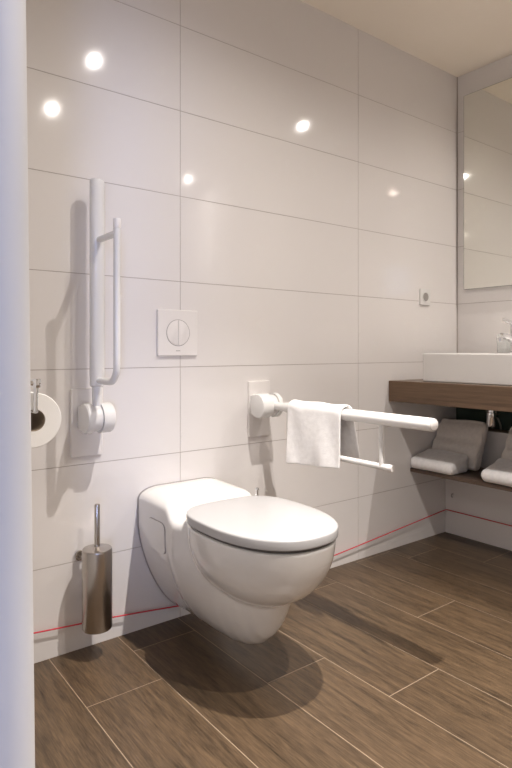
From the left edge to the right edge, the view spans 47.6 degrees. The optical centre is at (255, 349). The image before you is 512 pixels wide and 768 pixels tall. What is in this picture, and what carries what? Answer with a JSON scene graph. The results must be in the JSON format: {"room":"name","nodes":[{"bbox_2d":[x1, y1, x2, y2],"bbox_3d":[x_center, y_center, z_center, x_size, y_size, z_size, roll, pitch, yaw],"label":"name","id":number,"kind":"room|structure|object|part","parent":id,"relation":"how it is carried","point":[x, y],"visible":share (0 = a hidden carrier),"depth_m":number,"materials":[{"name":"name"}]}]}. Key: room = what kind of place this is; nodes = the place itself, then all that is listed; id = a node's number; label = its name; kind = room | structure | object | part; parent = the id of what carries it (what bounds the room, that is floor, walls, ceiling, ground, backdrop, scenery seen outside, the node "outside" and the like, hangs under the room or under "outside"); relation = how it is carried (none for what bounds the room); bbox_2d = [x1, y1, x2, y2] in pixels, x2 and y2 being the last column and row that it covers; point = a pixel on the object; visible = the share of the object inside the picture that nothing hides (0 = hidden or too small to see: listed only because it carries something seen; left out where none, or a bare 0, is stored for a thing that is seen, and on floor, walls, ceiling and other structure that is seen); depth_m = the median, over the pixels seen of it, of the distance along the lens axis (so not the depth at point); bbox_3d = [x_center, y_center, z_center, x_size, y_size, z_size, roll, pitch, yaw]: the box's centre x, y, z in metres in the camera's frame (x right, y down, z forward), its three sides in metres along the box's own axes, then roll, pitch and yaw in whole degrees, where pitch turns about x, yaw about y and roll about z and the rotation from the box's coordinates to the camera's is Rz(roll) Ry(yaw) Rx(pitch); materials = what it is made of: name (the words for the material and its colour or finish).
{"room":"accessible bathroom","nodes":[
{"label":"accessible bathroom","id":0,"kind":"room"},
{"bbox_2d":[0,0,34,767],"bbox_3d":[-0.620,-0.247,1.070,0.119,2.372,1.109,0,0,-38],"label":"wall","id":1,"kind":"structure","parent":0,"point":[17,718],"depth_m":0.65,"materials":[{"name":"white paint"}]},
{"bbox_2d":[30,379,40,413],"bbox_3d":[-0.527,0.088,1.154,0.168,0.080,0.132,0,0,-38],"label":"toilet paper holder","id":2,"kind":"object","parent":1,"relation":"attached to","point":[35,383],"visible":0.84,"depth_m":1.16,"materials":[{"name":"silver metal"}]},
{"bbox_3d":[-0.497,0.068,1.119,0.162,0.018,0.018,0,0,-38],"label":"arm","id":3,"kind":"part","parent":2,"relation":"part of","materials":[{"name":"silver metal"}]},
{"bbox_2d":[31,392,60,447],"bbox_3d":[-0.476,0.142,1.207,0.110,0.110,0.100,0,0,-38],"label":"toilet roll","id":4,"kind":"object","parent":2,"relation":"hanging from","point":[45,424],"visible":0.41,"depth_m":1.18,"materials":[{"name":"white paper"}]},
{"bbox_2d":[26,0,456,662],"bbox_3d":[-0.004,-0.247,2.307,2.603,2.372,0.100,0,0,-38],"label":"wall","id":5,"kind":"structure","parent":0,"point":[282,174],"depth_m":2.16,"materials":[{"name":"tile"}]},
{"bbox_2d":[75,504,111,634],"bbox_3d":[-0.495,0.661,1.787,0.090,0.380,0.124,0,0,-38],"label":"toilet brush","id":6,"kind":"object","parent":5,"relation":"attached to","point":[96,558],"visible":1,"depth_m":1.74,"materials":[{"name":"silver metal"}]},
{"bbox_3d":[-0.485,0.608,1.773,0.088,0.024,0.088,0,0,-38],"label":"lid","id":7,"kind":"part","parent":6,"relation":"part of","materials":[{"name":"silver metal"}]},
{"bbox_3d":[-0.485,0.537,1.773,0.016,0.132,0.016,0,0,-38],"label":"handle","id":8,"kind":"part","parent":6,"relation":"part of","materials":[{"name":"silver metal"}]},
{"bbox_2d":[70,178,120,457],"bbox_3d":[-0.467,-0.093,1.745,0.104,0.858,0.226,0,0,-38],"label":"grab rail","id":9,"kind":"object","parent":5,"relation":"attached to","point":[90,417],"visible":1,"depth_m":1.77,"materials":[{"name":"white plastic"}]},
{"bbox_3d":[-0.533,0.229,1.830,0.103,0.214,0.011,0,0,-38],"label":"wall plate","id":10,"kind":"part","parent":9,"relation":"part of","materials":[{"name":"white plastic"}]},
{"bbox_3d":[-0.489,0.175,1.782,0.037,0.150,0.080,0,0,-38],"label":"pivot arm","id":11,"kind":"part","parent":9,"relation":"part of","materials":[{"name":"white plastic"}]},
{"bbox_2d":[156,309,196,355],"bbox_3d":[-0.274,-0.058,2.029,0.158,0.160,0.012,0,0,-38],"label":"flush plate","id":12,"kind":"object","parent":5,"relation":"attached to","point":[176,330],"visible":1,"depth_m":2.02,"materials":[{"name":"white plastic"}]},
{"bbox_2d":[137,477,337,644],"bbox_3d":[-0.051,0.681,1.763,0.355,0.439,0.704,0,0,-38],"label":"toilet","id":13,"kind":"object","parent":5,"relation":"attached to","point":[236,560],"visible":1,"depth_m":1.63,"materials":[{"name":"ceramic"}]},
{"bbox_3d":[0.025,0.490,1.664,0.355,0.028,0.454,0,0,-38],"label":"lid","id":14,"kind":"part","parent":13,"relation":"part of","materials":[{"name":"plastic"}]},
{"bbox_3d":[0.025,0.510,1.664,0.331,0.010,0.430,0,0,-38],"label":"seat","id":15,"kind":"part","parent":13,"relation":"part of","materials":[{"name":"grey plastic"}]},
{"bbox_2d":[33,508,511,633],"bbox_3d":[0.493,0.855,1.648,2.390,0.114,1.550,0,0,-38],"label":"cord","id":16,"kind":"object","parent":5,"relation":"attached to","point":[444,509],"visible":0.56,"depth_m":2.52,"materials":[{"name":"red plastic"}]},
{"bbox_2d":[247,380,437,471],"bbox_3d":[0.248,0.244,1.931,0.114,0.245,0.803,0,0,-38],"label":"grab rail","id":17,"kind":"object","parent":5,"relation":"attached to","point":[262,404],"visible":0.81,"depth_m":1.86,"materials":[{"name":"white plastic"}]},
{"bbox_3d":[0.011,0.229,2.248,0.103,0.214,0.011,0,0,-38],"label":"wall plate","id":18,"kind":"part","parent":17,"relation":"part of","materials":[{"name":"white plastic"}]},
{"bbox_3d":[0.072,0.210,2.169,0.033,0.080,0.150,0,0,-38],"label":"pivot arm","id":19,"kind":"part","parent":17,"relation":"part of","materials":[{"name":"white plastic"}]},
{"bbox_2d":[286,400,359,468],"bbox_3d":[0.223,0.292,1.983,0.094,0.225,0.279,0,0,-38],"label":"hand towel","id":20,"kind":"object","parent":17,"relation":"hanging from","point":[317,435],"visible":0.98,"depth_m":1.94,"materials":[{"name":"white fabric"}]},
{"bbox_2d":[419,289,429,305],"bbox_3d":[0.839,-0.260,2.882,0.080,0.080,0.013,0,0,-38],"label":"wall socket","id":21,"kind":"object","parent":5,"relation":"attached to","point":[424,294],"visible":1,"depth_m":2.87,"materials":[{"name":"white plastic"}]},
{"bbox_2d":[410,467,511,491],"bbox_3d":[1.332,0.583,2.291,0.284,0.018,1.549,0,0,-38],"label":"towel shelf","id":22,"kind":"object","parent":5,"relation":"attached to","point":[470,476],"visible":0.43,"depth_m":2.63,"materials":[{"name":"laminate"}]},
{"bbox_2d":[411,449,467,474],"bbox_3d":[0.865,0.530,2.756,0.143,0.086,0.235,0,0,-38],"label":"folded towel","id":23,"kind":"object","parent":22,"relation":"on","point":[435,460],"visible":1,"depth_m":2.71,"materials":[{"name":"white fabric"}]},
{"bbox_2d":[431,418,487,470],"bbox_3d":[0.989,0.457,2.836,0.121,0.228,0.256,0,0,-38],"label":"towel","id":24,"kind":"object","parent":22,"relation":"on","point":[468,437],"visible":0.78,"depth_m":2.80,"materials":[{"name":"white fabric"}]},
{"bbox_2d":[481,458,511,486],"bbox_3d":[1.101,0.527,2.448,0.143,0.091,0.260,0,0,-38],"label":"folded towel","id":25,"kind":"object","parent":22,"relation":"on","point":[499,472],"visible":1,"depth_m":2.47,"materials":[{"name":"white fabric"}]},
{"bbox_2d":[501,427,511,459],"bbox_3d":[1.216,0.457,2.540,0.121,0.228,0.265,0,0,-38],"label":"towel","id":26,"kind":"object","parent":22,"relation":"on","point":[507,453],"visible":0.52,"depth_m":2.62,"materials":[{"name":"white fabric"}]},
{"bbox_2d":[34,532,511,767],"bbox_3d":[0.168,0.989,0.358,4.903,0.100,3.400,0,0,-38],"label":"floor","id":27,"kind":"structure","parent":0,"point":[401,656],"depth_m":1.64,"materials":[{"name":"brown wood"}]},
{"bbox_2d":[300,0,511,76],"bbox_3d":[0.168,-1.483,0.358,4.903,0.100,3.400,0,0,-38],"label":"ceiling","id":28,"kind":"structure","parent":0,"point":[458,38],"depth_m":2.58,"materials":[{"name":"beige paint"}]},
{"bbox_2d":[458,55,511,352],"bbox_3d":[2.073,-0.247,1.821,0.100,2.372,3.200,0,0,-38],"label":"wall","id":29,"kind":"structure","parent":0,"point":[481,311],"depth_m":2.97,"materials":[{"name":"tile"}]},
{"bbox_2d":[389,379,511,411],"bbox_3d":[1.312,0.194,2.276,0.552,0.097,1.549,0,0,-38],"label":"countertop","id":30,"kind":"structure","parent":29,"relation":"attached to","point":[416,391],"depth_m":2.45,"materials":[{"name":"laminate"}]},
{"bbox_2d":[423,353,511,385],"bbox_3d":[1.192,0.081,2.439,0.450,0.128,0.850,0,0,-38],"label":"washbasin","id":31,"kind":"object","parent":30,"relation":"in","point":[464,368],"visible":1,"depth_m":2.46,"materials":[{"name":"ceramic"}]},
{"bbox_2d":[497,338,509,352],"bbox_3d":[1.171,-0.022,2.744,0.065,0.078,0.065,0,0,-38],"label":"drinking glass","id":32,"kind":"object","parent":31,"relation":"on","point":[502,347],"visible":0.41,"depth_m":2.72,"materials":[{"name":"white"}]},
{"bbox_2d":[497,318,511,352],"bbox_3d":[1.149,-0.063,2.639,0.168,0.161,0.054,0,0,-38],"label":"tap","id":33,"kind":"object","parent":31,"relation":"on","point":[500,336],"visible":1,"depth_m":2.62,"materials":[{"name":"silver metal"}]},
{"bbox_3d":[1.137,-0.050,2.630,0.134,0.052,0.030,0,0,-38],"label":"spout","id":34,"kind":"part","parent":33,"relation":"part of","materials":[{"name":"silver metal"}]},
{"bbox_3d":[1.155,-0.121,2.644,0.106,0.046,0.023,0,0,-38],"label":"lever","id":35,"kind":"part","parent":33,"relation":"part of","materials":[{"name":"silver metal"}]},
{"bbox_2d":[495,411,501,429],"bbox_3d":[1.177,0.319,2.819,0.054,0.153,0.015,0,0,-32],"label":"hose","id":36,"kind":"object","parent":30,"relation":"attached to","point":[499,422],"visible":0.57,"depth_m":2.82,"materials":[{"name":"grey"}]},
{"bbox_2d":[487,410,511,426],"bbox_3d":[1.152,0.302,2.753,0.180,0.118,0.040,0,0,-38],"label":"trap","id":37,"kind":"object","parent":30,"relation":"attached to","point":[491,415],"visible":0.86,"depth_m":2.70,"materials":[{"name":"silver metal"}]},
{"bbox_2d":[487,412,495,426],"bbox_3d":[1.097,0.327,2.710,0.040,0.068,0.040,0,0,-38],"label":"drain pipe","id":38,"kind":"object","parent":37,"relation":"on","point":[491,416],"depth_m":2.69,"materials":[{"name":"silver metal"}]},
{"bbox_2d":[457,77,457,352],"bbox_3d":[1.059,-0.646,3.056,0.004,1.571,0.004,0,0,-38],"label":"trim","id":39,"kind":"structure","parent":29,"relation":"attached to","point":[457,77],"depth_m":3.06,"materials":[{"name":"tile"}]},
{"bbox_2d":[445,428,511,550],"bbox_3d":[1.504,0.666,2.391,0.107,0.545,1.598,0,0,-38],"label":"wall","id":40,"kind":"structure","parent":29,"relation":"attached to","point":[488,503],"depth_m":2.82,"materials":[{"name":"tile"}]},
{"bbox_2d":[456,407,511,429],"bbox_3d":[1.542,0.319,2.420,0.011,0.149,1.598,0,0,-38],"label":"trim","id":41,"kind":"structure","parent":29,"relation":"attached to","point":[480,415],"depth_m":2.94,"materials":[{"name":"black"}]},
{"bbox_2d":[464,77,511,289],"bbox_3d":[1.477,-0.810,2.495,0.022,1.001,1.300,0,0,-38],"label":"wall mirror","id":42,"kind":"object","parent":29,"relation":"attached to","point":[487,110],"visible":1,"depth_m":2.89,"materials":[{"name":"silver glass"}]}
]}

